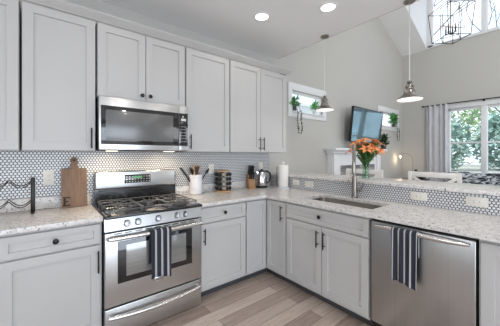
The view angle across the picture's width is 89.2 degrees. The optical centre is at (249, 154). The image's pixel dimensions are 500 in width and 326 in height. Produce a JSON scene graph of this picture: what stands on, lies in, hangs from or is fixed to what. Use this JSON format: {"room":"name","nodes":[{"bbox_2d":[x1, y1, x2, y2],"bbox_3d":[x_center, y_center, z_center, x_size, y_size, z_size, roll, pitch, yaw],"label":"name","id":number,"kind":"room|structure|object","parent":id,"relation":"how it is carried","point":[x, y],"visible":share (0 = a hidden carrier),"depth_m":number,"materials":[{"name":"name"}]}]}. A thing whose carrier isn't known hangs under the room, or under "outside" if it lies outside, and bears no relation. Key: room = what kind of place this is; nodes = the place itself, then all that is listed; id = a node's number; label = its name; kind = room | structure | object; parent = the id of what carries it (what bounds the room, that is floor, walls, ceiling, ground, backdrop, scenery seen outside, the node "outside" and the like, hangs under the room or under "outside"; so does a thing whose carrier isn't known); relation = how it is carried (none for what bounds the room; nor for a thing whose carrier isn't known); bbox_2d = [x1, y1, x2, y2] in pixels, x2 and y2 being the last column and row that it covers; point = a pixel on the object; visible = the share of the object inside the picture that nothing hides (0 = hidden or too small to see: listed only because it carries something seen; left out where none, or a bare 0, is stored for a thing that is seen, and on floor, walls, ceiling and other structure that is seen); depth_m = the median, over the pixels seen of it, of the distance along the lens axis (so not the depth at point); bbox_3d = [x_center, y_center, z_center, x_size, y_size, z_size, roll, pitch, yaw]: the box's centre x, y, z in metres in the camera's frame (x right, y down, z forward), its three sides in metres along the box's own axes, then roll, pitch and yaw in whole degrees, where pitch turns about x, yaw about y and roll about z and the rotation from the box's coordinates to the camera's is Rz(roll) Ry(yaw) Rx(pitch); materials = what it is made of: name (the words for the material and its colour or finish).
{"room":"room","nodes":[
{"label":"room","id":0,"kind":"room"},
{"bbox_2d":[19,0,401,178],"bbox_3d":[0.242,-1.748,3.736,9.460,6.200,0.160,0,0,-39],"label":"wall","id":1,"kind":"structure","parent":0,"point":[363,64],"depth_m":4.68,"materials":[{"name":"paint"}]},
{"bbox_2d":[0,0,21,150],"bbox_3d":[-1.856,-0.552,1.701,0.472,1.042,0.358,0,0,-39],"label":"upper cabinet","id":2,"kind":"object","parent":1,"relation":"attached to","point":[10,10],"visible":0.94,"depth_m":1.72,"materials":[{"name":"paint"}]},
{"bbox_2d":[43,171,54,184],"bbox_3d":[-1.657,0.189,2.090,0.074,0.118,0.009,0,0,-39],"label":"wall outlet","id":3,"kind":"object","parent":1,"relation":"attached to","point":[48,176],"visible":1,"depth_m":2.09,"materials":[{"name":"plastic"}]},
{"bbox_2d":[46,174,50,181],"bbox_3d":[-1.656,0.189,2.087,0.032,0.060,0.003,0,0,-39],"label":"receptacle","id":4,"kind":"object","parent":3,"relation":"attached to","point":[48,176],"depth_m":2.09,"materials":[{"name":"plastic"}]},
{"bbox_2d":[22,1,94,151],"bbox_3d":[-1.491,-0.552,1.995,0.440,1.042,0.358,0,0,-39],"label":"upper cabinet","id":5,"kind":"object","parent":1,"relation":"attached to","point":[58,48],"visible":1,"depth_m":1.88,"materials":[{"name":"paint"}]},
{"bbox_2d":[0,151,268,204],"bbox_3d":[-1.518,0.212,2.212,4.607,0.560,0.007,0,0,-39],"label":"backsplash","id":6,"kind":"structure","parent":1,"relation":"attached to","point":[18,167],"depth_m":2.34,"materials":[{"name":"tile"}]},
{"bbox_2d":[95,22,184,105],"bbox_3d":[-1.021,-0.772,2.376,0.748,0.603,0.352,0,0,-39],"label":"upper cabinet","id":7,"kind":"object","parent":1,"relation":"attached to","point":[128,64],"visible":0.96,"depth_m":2.22,"materials":[{"name":"paint"}]},
{"bbox_2d":[95,95,187,151],"bbox_3d":[-1.001,-0.250,2.353,0.750,0.434,0.398,0,0,-39],"label":"microwave oven","id":8,"kind":"object","parent":7,"relation":"attached to","point":[121,124],"visible":0.98,"depth_m":2.15,"materials":[{"name":"silver metal"}]},
{"bbox_2d":[183,47,228,151],"bbox_3d":[-0.518,-0.552,2.777,0.517,1.042,0.358,0,0,-39],"label":"upper cabinet","id":9,"kind":"object","parent":1,"relation":"attached to","point":[206,75],"visible":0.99,"depth_m":2.65,"materials":[{"name":"paint"}]},
{"bbox_2d":[208,164,213,173],"bbox_3d":[-0.465,0.169,3.048,0.074,0.118,0.009,0,0,-39],"label":"wall outlet","id":10,"kind":"object","parent":1,"relation":"attached to","point":[210,166],"visible":0.98,"depth_m":3.05,"materials":[{"name":"plastic"}]},
{"bbox_2d":[223,60,285,152],"bbox_3d":[0.045,-0.552,3.231,0.907,1.042,0.358,0,0,-39],"label":"upper cabinet","id":11,"kind":"object","parent":1,"relation":"attached to","point":[257,96],"visible":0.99,"depth_m":3.09,"materials":[{"name":"paint"}]},
{"bbox_2d":[27,0,291,74],"bbox_3d":[-0.796,-1.101,2.548,3.193,0.052,0.386,0,0,-39],"label":"crown molding","id":12,"kind":"structure","parent":11,"relation":"attached to","point":[62,5],"depth_m":2.25,"materials":[{"name":"paint"}]},
{"bbox_2d":[258,162,262,170],"bbox_3d":[0.148,0.162,3.542,0.074,0.118,0.009,0,0,-39],"label":"wall outlet","id":13,"kind":"object","parent":1,"relation":"attached to","point":[260,164],"visible":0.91,"depth_m":3.54,"materials":[{"name":"plastic"}]},
{"bbox_2d":[288,81,325,120],"bbox_3d":[0.943,-0.865,4.236,0.980,0.532,0.160,0,0,-39],"label":"window","id":14,"kind":"structure","parent":1,"relation":"in","point":[292,86],"depth_m":4.16,"materials":[{"name":"white paint"}]},
{"bbox_2d":[289,94,303,133],"bbox_3d":[0.693,-0.632,3.965,0.291,0.630,0.256,0,0,-39],"label":"potted plant","id":15,"kind":"object","parent":14,"relation":"on","point":[295,104],"visible":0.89,"depth_m":3.93,"materials":[{"name":"green plant"}]},
{"bbox_2d":[310,100,318,113],"bbox_3d":[1.113,-0.810,4.359,0.184,0.242,0.208,0,0,42],"label":"potted plant","id":16,"kind":"object","parent":14,"relation":"on","point":[313,105],"visible":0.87,"depth_m":4.33,"materials":[{"name":"green plant"}]},
{"bbox_2d":[377,105,398,131],"bbox_3d":[3.324,-0.865,6.151,1.150,0.532,0.160,0,0,-39],"label":"window","id":17,"kind":"structure","parent":1,"relation":"in","point":[379,108],"depth_m":6.12,"materials":[{"name":"white paint"}]},
{"bbox_2d":[387,113,399,141],"bbox_3d":[3.535,-0.694,6.293,0.316,0.728,0.348,0,0,-13],"label":"potted plant","id":18,"kind":"object","parent":17,"relation":"on","point":[393,117],"visible":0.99,"depth_m":6.22,"materials":[{"name":"green plant"}]},
{"bbox_2d":[98,0,416,58],"bbox_3d":[0.336,-1.473,-0.063,4.845,0.120,5.880,0,0,-39],"label":"ceiling","id":19,"kind":"structure","parent":0,"point":[292,25],"depth_m":2.59,"materials":[{"name":"paint"}]},
{"bbox_2d":[253,12,269,21],"bbox_3d":[0.121,-1.409,2.587,0.176,0.008,0.176,0,0,-39],"label":"recessed light","id":20,"kind":"object","parent":19,"relation":"in","point":[259,16],"visible":1,"depth_m":2.58,"materials":[{"name":"white paint"}]},
{"bbox_2d":[315,34,333,111],"bbox_3d":[0.889,-0.967,3.019,0.220,0.891,0.220,0,0,-39],"label":"pendant light","id":21,"kind":"object","parent":19,"relation":"hanging from","point":[324,107],"visible":1,"depth_m":2.99,"materials":[{"name":"silver metal"}]},
{"bbox_2d":[316,108,333,111],"bbox_3d":[0.889,-0.530,3.019,0.210,0.018,0.210,0,0,-39],"label":"diffuser","id":22,"kind":"object","parent":21,"relation":"attached to","point":[318,109],"depth_m":2.97,"materials":[{"name":"white glass"}]},
{"bbox_2d":[319,2,337,12],"bbox_3d":[0.747,-1.409,2.423,0.176,0.008,0.176,0,0,-39],"label":"recessed light","id":23,"kind":"object","parent":19,"relation":"in","point":[326,7],"visible":1,"depth_m":2.42,"materials":[{"name":"white paint"}]},
{"bbox_2d":[379,6,425,55],"bbox_3d":[4.030,-3.610,2.907,4.595,2.064,5.880,0,0,-39],"label":"ceiling","id":24,"kind":"structure","parent":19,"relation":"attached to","point":[396,23],"depth_m":5.95,"materials":[{"name":"paint"}]},
{"bbox_2d":[396,0,423,101],"bbox_3d":[1.461,-0.953,2.324,0.220,0.918,0.220,0,0,-39],"label":"pendant light","id":25,"kind":"object","parent":19,"relation":"hanging from","point":[409,95],"visible":1,"depth_m":2.30,"materials":[{"name":"silver metal"}]},
{"bbox_2d":[396,97,422,101],"bbox_3d":[1.461,-0.503,2.324,0.210,0.018,0.210,0,0,-39],"label":"diffuser","id":26,"kind":"object","parent":25,"relation":"attached to","point":[402,99],"depth_m":2.28,"materials":[{"name":"white glass"}]},
{"bbox_2d":[148,272,368,325],"bbox_3d":[2.181,1.402,1.484,9.460,0.100,5.980,0,0,-39],"label":"floor","id":27,"kind":"structure","parent":0,"point":[264,299],"depth_m":2.23,"materials":[{"name":"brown wood"}]},
{"bbox_2d":[0,221,101,325],"bbox_3d":[-1.440,0.912,1.857,0.541,0.880,0.628,0,0,-39],"label":"base cabinet","id":28,"kind":"object","parent":27,"relation":"on","point":[49,277],"visible":0.99,"depth_m":1.64,"materials":[{"name":"paint"}]},
{"bbox_2d":[92,169,201,325],"bbox_3d":[-0.899,0.751,2.236,0.759,1.202,0.684,0,0,-39],"label":"gas range","id":29,"kind":"object","parent":27,"relation":"on","point":[133,203],"visible":0.98,"depth_m":2.04,"materials":[{"name":"silver metal"}]},
{"bbox_2d":[92,196,201,219],"bbox_3d":[-0.912,0.446,2.251,0.759,0.024,0.628,0,0,-39],"label":"cooktop","id":30,"kind":"object","parent":29,"relation":"in","point":[171,208],"depth_m":2.10,"materials":[{"name":"black metal"}]},
{"bbox_2d":[149,226,171,278],"bbox_3d":[-0.696,0.761,1.972,0.161,0.381,0.065,0,0,-39],"label":"dish towel","id":31,"kind":"object","parent":29,"relation":"hanging from","point":[160,239],"visible":1,"depth_m":1.95,"materials":[{"name":"fabric"}]},
{"bbox_2d":[200,201,244,296],"bbox_3d":[-0.419,0.912,2.678,0.525,0.880,0.628,0,0,-39],"label":"base cabinet","id":32,"kind":"object","parent":27,"relation":"on","point":[223,225],"visible":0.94,"depth_m":2.46,"materials":[{"name":"paint"}]},
{"bbox_2d":[240,198,292,284],"bbox_3d":[0.221,0.912,3.036,0.906,0.880,0.886,0,0,-39],"label":"base cabinet","id":33,"kind":"object","parent":27,"relation":"on","point":[265,218],"visible":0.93,"depth_m":2.71,"materials":[{"name":"paint"}]},
{"bbox_2d":[178,185,499,242],"bbox_3d":[0.703,0.452,2.009,1.445,0.031,3.090,0,0,-39],"label":"countertop","id":34,"kind":"structure","parent":33,"relation":"on","point":[486,227],"depth_m":2.03,"materials":[{"name":"stone"}]},
{"bbox_2d":[189,174,202,194],"bbox_3d":[-0.605,0.327,2.831,0.148,0.218,0.148,0,0,-39],"label":"utensil crock","id":35,"kind":"object","parent":34,"relation":"on","point":[195,184],"visible":0.97,"depth_m":2.77,"materials":[{"name":"white ceramic"}]},
{"bbox_2d":[180,168,189,181],"bbox_3d":[-0.665,0.277,2.783,0.204,0.281,0.067,0,0,-39],"label":"slotted turner","id":36,"kind":"object","parent":35,"relation":"in","point":[181,169],"visible":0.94,"depth_m":2.75,"materials":[{"name":"black plastic"}]},
{"bbox_2d":[192,166,198,174],"bbox_3d":[-0.605,0.270,2.824,0.076,0.289,0.038,0,0,0],"label":"spatula","id":37,"kind":"object","parent":35,"relation":"in","point":[196,167],"visible":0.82,"depth_m":2.83,"materials":[{"name":"black plastic"}]},
{"bbox_2d":[175,179,269,194],"bbox_3d":[-0.267,0.389,3.200,1.415,0.094,0.021,0,0,-39],"label":"granite upstand","id":38,"kind":"object","parent":34,"relation":"on","point":[180,190],"visible":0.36,"depth_m":3.02,"materials":[{"name":"white stone"}]},
{"bbox_2d":[215,170,230,192],"bbox_3d":[-0.319,0.307,3.022,0.184,0.258,0.184,0,0,31],"label":"spice rack","id":39,"kind":"object","parent":34,"relation":"on","point":[220,171],"visible":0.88,"depth_m":2.98,"materials":[{"name":"brown wood"}]},
{"bbox_2d":[246,174,255,188],"bbox_3d":[0.011,0.344,3.314,0.084,0.184,0.148,0,0,-19],"label":"knife block","id":40,"kind":"object","parent":34,"relation":"on","point":[250,184],"visible":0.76,"depth_m":3.27,"materials":[{"name":"brown wood"}]},
{"bbox_2d":[256,169,270,187],"bbox_3d":[0.173,0.311,3.405,0.189,0.250,0.157,0,0,30],"label":"electric kettle","id":41,"kind":"object","parent":34,"relation":"on","point":[262,182],"visible":1,"depth_m":3.36,"materials":[{"name":"silver metal"}]},
{"bbox_2d":[276,162,289,188],"bbox_3d":[0.438,0.261,3.348,0.174,0.350,0.168,0,0,-39],"label":"paper towel holder","id":42,"kind":"object","parent":34,"relation":"on","point":[282,162],"visible":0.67,"depth_m":3.30,"materials":[{"name":"white metal"}]},
{"bbox_2d":[278,165,287,186],"bbox_3d":[0.440,0.273,3.350,0.132,0.282,0.132,0,0,-39],"label":"paper towel roll","id":43,"kind":"object","parent":42,"relation":"on","point":[282,169],"visible":0.99,"depth_m":3.29,"materials":[{"name":"white paper"}]},
{"bbox_2d":[313,197,382,208],"bbox_3d":[0.898,0.561,2.429,0.375,0.188,0.730,0,0,-39],"label":"sink","id":44,"kind":"object","parent":34,"relation":"in","point":[344,202],"visible":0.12,"depth_m":2.57,"materials":[{"name":"metal"}]},
{"bbox_2d":[351,144,363,197],"bbox_3d":[1.032,0.162,2.522,0.191,0.548,0.131,0,0,-39],"label":"faucet","id":45,"kind":"object","parent":34,"relation":"on","point":[355,189],"visible":1,"depth_m":2.55,"materials":[{"name":"silver metal"}]},
{"bbox_2d":[287,202,371,325],"bbox_3d":[0.859,0.912,2.429,0.658,0.880,0.845,0,0,-39],"label":"base cabinet","id":46,"kind":"object","parent":27,"relation":"on","point":[329,252],"visible":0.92,"depth_m":2.18,"materials":[{"name":"paint"}]},
{"bbox_2d":[324,147,387,176],"bbox_3d":[2.164,0.611,5.024,2.010,1.479,0.238,0,0,-39],"label":"fireplace","id":47,"kind":"object","parent":27,"relation":"on","point":[338,161],"visible":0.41,"depth_m":4.67,"materials":[{"name":"white paint"}]},
{"bbox_2d":[324,147,387,150],"bbox_3d":[2.164,-0.103,5.024,2.010,0.050,0.238,0,0,-39],"label":"mantel shelf","id":48,"kind":"object","parent":47,"relation":"attached to","point":[325,149],"depth_m":4.42,"materials":[{"name":"white paint"}]},
{"bbox_2d":[380,133,389,148],"bbox_3d":[2.931,-0.315,5.569,0.383,0.371,0.309,0,0,-29],"label":"potted plant","id":49,"kind":"object","parent":47,"relation":"on","point":[384,138],"visible":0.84,"depth_m":5.52,"materials":[{"name":"plant"}]},
{"bbox_2d":[346,168,382,177],"bbox_3d":[1.355,0.769,3.226,0.405,1.165,0.510,0,0,-39],"label":"chair","id":50,"kind":"object","parent":27,"relation":"on","point":[379,173],"visible":0.17,"depth_m":3.29,"materials":[{"name":"white wood"}]},
{"bbox_2d":[371,218,478,325],"bbox_3d":[1.306,0.914,1.840,0.658,0.875,0.606,0,0,-39],"label":"dishwasher","id":51,"kind":"object","parent":27,"relation":"on","point":[446,293],"visible":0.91,"depth_m":1.61,"materials":[{"name":"silver metal"}]},
{"bbox_2d":[391,227,418,290],"bbox_3d":[1.024,0.679,1.680,0.058,0.372,0.156,0,0,-39],"label":"dish towel","id":52,"kind":"object","parent":51,"relation":"hanging from","point":[404,242],"visible":0.98,"depth_m":1.67,"materials":[{"name":"fabric"}]},
{"bbox_2d":[408,171,461,182],"bbox_3d":[1.862,0.769,2.659,0.405,1.165,0.510,0,0,-39],"label":"bar stool","id":53,"kind":"object","parent":27,"relation":"on","point":[412,175],"visible":0.16,"depth_m":2.74,"materials":[{"name":"white wood"}]},
{"bbox_2d":[479,239,499,325],"bbox_3d":[1.707,0.912,1.374,0.658,0.880,0.613,0,0,-39],"label":"base cabinet","id":54,"kind":"object","parent":27,"relation":"on","point":[489,252],"visible":0.83,"depth_m":1.40,"materials":[{"name":"paint"}]},
{"bbox_3d":[3.769,0.947,5.765,0.440,0.810,0.400,0,0,-39],"label":"side table","id":55,"kind":"object","parent":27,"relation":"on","visible":0},
{"bbox_2d":[414,169,425,179],"bbox_3d":[3.805,0.434,5.716,0.164,0.215,0.220,0,0,-39],"label":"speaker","id":56,"kind":"object","parent":55,"relation":"on","point":[415,170],"visible":0.31,"depth_m":5.67},
{"bbox_3d":[4.767,0.887,4.540,0.860,0.930,2.440,0,0,-39],"label":"sofa","id":57,"kind":"object","parent":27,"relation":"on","visible":0},
{"bbox_2d":[449,172,499,185],"bbox_3d":[4.982,0.557,4.738,0.308,0.410,1.982,0,0,-39],"label":"throw blanket","id":58,"kind":"object","parent":57,"relation":"on","point":[467,177],"visible":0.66,"depth_m":5.03,"materials":[{"name":"fabric"}]},
{"bbox_3d":[-1.892,0.912,1.494,0.597,0.880,0.628,0,0,-39],"label":"base cabinet","id":59,"kind":"object","parent":27,"relation":"on","visible":0},
{"bbox_2d":[0,204,102,235],"bbox_3d":[-1.705,0.452,1.653,1.214,0.031,0.627,0,0,-39],"label":"countertop","id":60,"kind":"structure","parent":59,"relation":"on","point":[17,222],"depth_m":1.75,"materials":[{"name":"stone"}]},
{"bbox_2d":[0,177,34,213],"bbox_3d":[-1.827,0.304,1.803,0.458,0.264,0.140,0,0,-39],"label":"wine rack","id":61,"kind":"object","parent":60,"relation":"on","point":[32,182],"visible":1,"depth_m":1.92,"materials":[{"name":"black metal"}]},
{"bbox_2d":[0,193,91,212],"bbox_3d":[-1.894,0.389,1.891,1.218,0.094,0.021,0,0,-39],"label":"granite upstand","id":62,"kind":"object","parent":60,"relation":"on","point":[50,201],"visible":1,"depth_m":2.03,"materials":[{"name":"white stone"}]},
{"bbox_2d":[61,157,86,207],"bbox_3d":[-1.485,0.228,2.146,0.178,0.416,0.074,0,0,-39],"label":"cutting board","id":63,"kind":"object","parent":60,"relation":"on","point":[73,179],"visible":1,"depth_m":2.13,"materials":[{"name":"brown wood"}]},
{"bbox_2d":[278,0,418,58],"bbox_3d":[2.193,-3.033,1.430,0.120,3.230,5.880,0,0,-39],"label":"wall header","id":64,"kind":"structure","parent":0,"point":[417,0],"depth_m":2.82,"materials":[{"name":"paint"}]},
{"bbox_2d":[349,106,382,148],"bbox_3d":[2.311,-0.519,5.089,1.200,0.779,0.186,0,0,-39],"label":"television","id":65,"kind":"object","parent":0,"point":[364,123],"visible":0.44,"depth_m":4.96,"materials":[{"name":"black plastic"}]},
{"bbox_2d":[272,185,497,215],"bbox_3d":[1.313,0.823,2.505,0.114,1.058,3.098,0,0,-39],"label":"wall","id":66,"kind":"structure","parent":0,"point":[272,185],"depth_m":2.25,"materials":[{"name":"tile"}]},
{"bbox_2d":[293,179,298,184],"bbox_3d":[0.595,0.355,3.289,0.009,0.072,0.112,0,0,-39],"label":"wall outlet","id":67,"kind":"object","parent":66,"relation":"attached to","point":[295,182],"visible":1,"depth_m":3.29,"materials":[{"name":"plastic"}]},
{"bbox_2d":[305,181,312,187],"bbox_3d":[0.727,0.359,3.125,0.009,0.080,0.125,0,0,-39],"label":"wall outlet","id":68,"kind":"object","parent":66,"relation":"attached to","point":[307,183],"visible":1,"depth_m":3.12,"materials":[{"name":"plastic"}]},
{"bbox_2d":[270,176,499,215],"bbox_3d":[1.266,0.364,2.467,0.006,0.141,3.098,0,0,-39],"label":"trim","id":69,"kind":"structure","parent":66,"relation":"attached to","point":[440,199],"depth_m":2.32,"materials":[{"name":"tile"}]},
{"bbox_2d":[271,172,499,195],"bbox_3d":[1.448,0.277,2.612,0.530,0.030,3.097,0,0,-39],"label":"countertop","id":70,"kind":"structure","parent":66,"relation":"on","point":[493,190],"depth_m":2.35,"materials":[{"name":"white stone"}]},
{"bbox_3d":[1.264,0.144,2.769,0.096,0.235,0.096,0,0,-39],"label":"glass vase","id":71,"kind":"object","parent":70,"relation":"on","visible":0},
{"bbox_2d":[345,149,367,175],"bbox_3d":[1.173,0.074,2.797,0.237,0.317,0.134,0,0,17],"label":"lily","id":72,"kind":"object","parent":71,"relation":"in","point":[350,150],"visible":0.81,"depth_m":2.78,"materials":[{"name":"plant"}]},
{"bbox_2d":[349,141,367,165],"bbox_3d":[1.185,0.034,2.751,0.226,0.396,0.144,0,0,-20],"label":"lily","id":73,"kind":"object","parent":71,"relation":"in","point":[355,142],"visible":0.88,"depth_m":2.75,"materials":[{"name":"orange plant"}]},
{"bbox_2d":[357,138,369,166],"bbox_3d":[1.235,0.023,2.727,0.204,0.417,0.155,0,0,-39],"label":"lily","id":74,"kind":"object","parent":71,"relation":"in","point":[363,140],"visible":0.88,"depth_m":2.72,"materials":[{"name":"orange plant"}]},
{"bbox_2d":[359,145,373,169],"bbox_3d":[1.245,0.064,2.687,0.146,0.335,0.252,0,0,34],"label":"lily","id":75,"kind":"object","parent":71,"relation":"in","point":[368,148],"visible":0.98,"depth_m":2.65,"materials":[{"name":"orange plant"}]},
{"bbox_2d":[361,146,379,167],"bbox_3d":[1.279,0.065,2.699,0.154,0.334,0.211,0,0,-11],"label":"lily","id":76,"kind":"object","parent":71,"relation":"in","point":[372,150],"visible":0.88,"depth_m":2.69,"materials":[{"name":"plant"}]},
{"bbox_2d":[365,139,378,170],"bbox_3d":[1.339,0.026,2.777,0.178,0.411,0.138,0,0,8],"label":"lily","id":77,"kind":"object","parent":71,"relation":"in","point":[373,141],"visible":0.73,"depth_m":2.76,"materials":[{"name":"orange plant"}]},
{"bbox_2d":[366,147,385,168],"bbox_3d":[1.303,0.073,2.683,0.161,0.319,0.243,0,0,-39],"label":"lily","id":78,"kind":"object","parent":71,"relation":"in","point":[378,148],"visible":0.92,"depth_m":2.66,"materials":[{"name":"orange plant"}]},
{"bbox_2d":[410,191,426,200],"bbox_3d":[1.466,0.359,2.206,0.009,0.072,0.128,0,0,-39],"label":"wall outlet","id":79,"kind":"object","parent":66,"relation":"attached to","point":[420,196],"visible":1,"depth_m":2.20,"materials":[{"name":"plastic"}]},
{"bbox_2d":[466,196,487,207],"bbox_3d":[1.706,0.352,1.908,0.009,0.072,0.128,0,0,-39],"label":"wall outlet","id":80,"kind":"object","parent":66,"relation":"attached to","point":[470,201],"visible":1,"depth_m":1.90,"materials":[{"name":"plastic"}]},
{"bbox_2d":[471,199,481,203],"bbox_3d":[1.704,0.352,1.906,0.003,0.032,0.060,0,0,-39],"label":"receptacle","id":81,"kind":"object","parent":80,"relation":"attached to","point":[473,201],"depth_m":1.91,"materials":[{"name":"plastic"}]},
{"bbox_2d":[406,0,427,47],"bbox_3d":[3.955,-3.318,4.189,3.305,1.460,2.875,0,0,-39],"label":"wall","id":82,"kind":"structure","parent":0,"point":[418,10],"depth_m":5.96,"materials":[{"name":"white paint"}]},
{"bbox_2d":[402,30,499,178],"bbox_3d":[5.833,-0.624,4.460,0.160,3.951,6.040,0,0,-39],"label":"wall","id":83,"kind":"structure","parent":0,"point":[467,69],"depth_m":5.96,"materials":[{"name":"paint"}]},
{"bbox_2d":[422,97,499,107],"bbox_3d":[5.183,-1.173,5.040,0.123,0.060,3.048,0,0,-39],"label":"curtain rod","id":84,"kind":"object","parent":83,"relation":"attached to","point":[483,99],"visible":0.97,"depth_m":5.53,"materials":[{"name":"black metal"}]},
{"bbox_2d":[426,103,447,181],"bbox_3d":[4.395,0.074,5.962,0.080,2.515,0.423,0,0,-39],"label":"curtain","id":85,"kind":"object","parent":84,"relation":"hanging from","point":[437,116],"visible":0.78,"depth_m":5.96,"materials":[{"name":"fabric"}]},
{"bbox_2d":[426,0,499,49],"bbox_3d":[5.191,-3.264,5.182,0.165,1.375,2.707,0,0,-39],"label":"window","id":86,"kind":"structure","parent":83,"relation":"in","point":[484,3],"depth_m":5.61,"materials":[{"name":"white paint"}]},
{"bbox_2d":[448,99,499,172],"bbox_3d":[5.257,-0.327,5.100,0.165,1.638,2.220,0,0,-39],"label":"window","id":87,"kind":"structure","parent":83,"relation":"in","point":[483,105],"depth_m":5.41,"materials":[{"name":"white paint"}]},
{"bbox_3d":[3.955,-3.998,4.189,3.305,0.100,2.671,0,0,-39],"label":"ceiling","id":88,"kind":"structure","parent":0,"visible":0},
{"bbox_2d":[428,0,475,43],"bbox_3d":[3.054,-2.855,3.861,0.412,2.185,0.412,0,0,0],"label":"lantern chandelier","id":89,"kind":"object","parent":88,"relation":"hanging from","point":[450,1],"visible":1,"depth_m":3.86,"materials":[{"name":"brown metal"}]},
{"label":"outside","id":90,"kind":"structure","parent":0,"visible":0},
{"bbox_2d":[451,160,499,172],"bbox_3d":[18.703,1.502,15.040,72.000,1.300,80.000,0,0,-39],"label":"ground","id":91,"kind":"structure","parent":90,"point":[475,167],"depth_m":16.02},
{"bbox_2d":[296,102,314,113],"bbox_3d":[-0.059,-0.523,14.036,12.100,4.750,3.650,0,0,-39],"label":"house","id":92,"kind":"structure","parent":91,"relation":"on","point":[304,107],"depth_m":14.57,"materials":[{"name":"white"}]},
{"bbox_2d":[451,112,477,170],"bbox_3d":[10.533,-0.737,14.137,3.220,3.693,3.196,0,0,-39],"label":"shrub","id":93,"kind":"object","parent":91,"relation":"on","point":[457,132],"visible":0.23,"depth_m":13.22,"materials":[{"name":"green plant"}]},
{"bbox_2d":[451,109,480,153],"bbox_3d":[13.911,-3.120,18.533,5.490,7.956,5.320,0,0,-39],"label":"leafy tree","id":94,"kind":"object","parent":91,"relation":"on","point":[472,122],"visible":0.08,"depth_m":17.37,"materials":[{"name":"green plant"}]},
{"bbox_2d":[434,0,498,34],"bbox_3d":[5.961,-5.319,9.235,4.364,14.401,6.294,0,0,-29],"label":"bare tree","id":95,"kind":"object","parent":91,"relation":"on","point":[457,9],"visible":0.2,"depth_m":8.36,"materials":[{"name":"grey plant"}]},
{"bbox_2d":[461,107,499,143],"bbox_3d":[19.629,-3.763,19.723,5.314,9.242,5.553,0,0,-39],"label":"leafy tree","id":96,"kind":"object","parent":91,"relation":"on","point":[490,111],"visible":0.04,"depth_m":20.36,"materials":[{"name":"green plant"}]},
{"bbox_2d":[466,0,499,30],"bbox_3d":[7.747,-4.730,7.326,5.341,13.222,4.876,0,0,-6],"label":"bare tree","id":97,"kind":"object","parent":91,"relation":"on","point":[489,0],"visible":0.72,"depth_m":7.71,"materials":[{"name":"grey plant"}]},
{"bbox_2d":[468,111,499,170],"bbox_3d":[13.693,-0.650,13.897,2.862,3.558,2.866,0,0,-39],"label":"shrub","id":98,"kind":"object","parent":91,"relation":"on","point":[494,127],"visible":0.59,"depth_m":13.85,"materials":[{"name":"green plant"}]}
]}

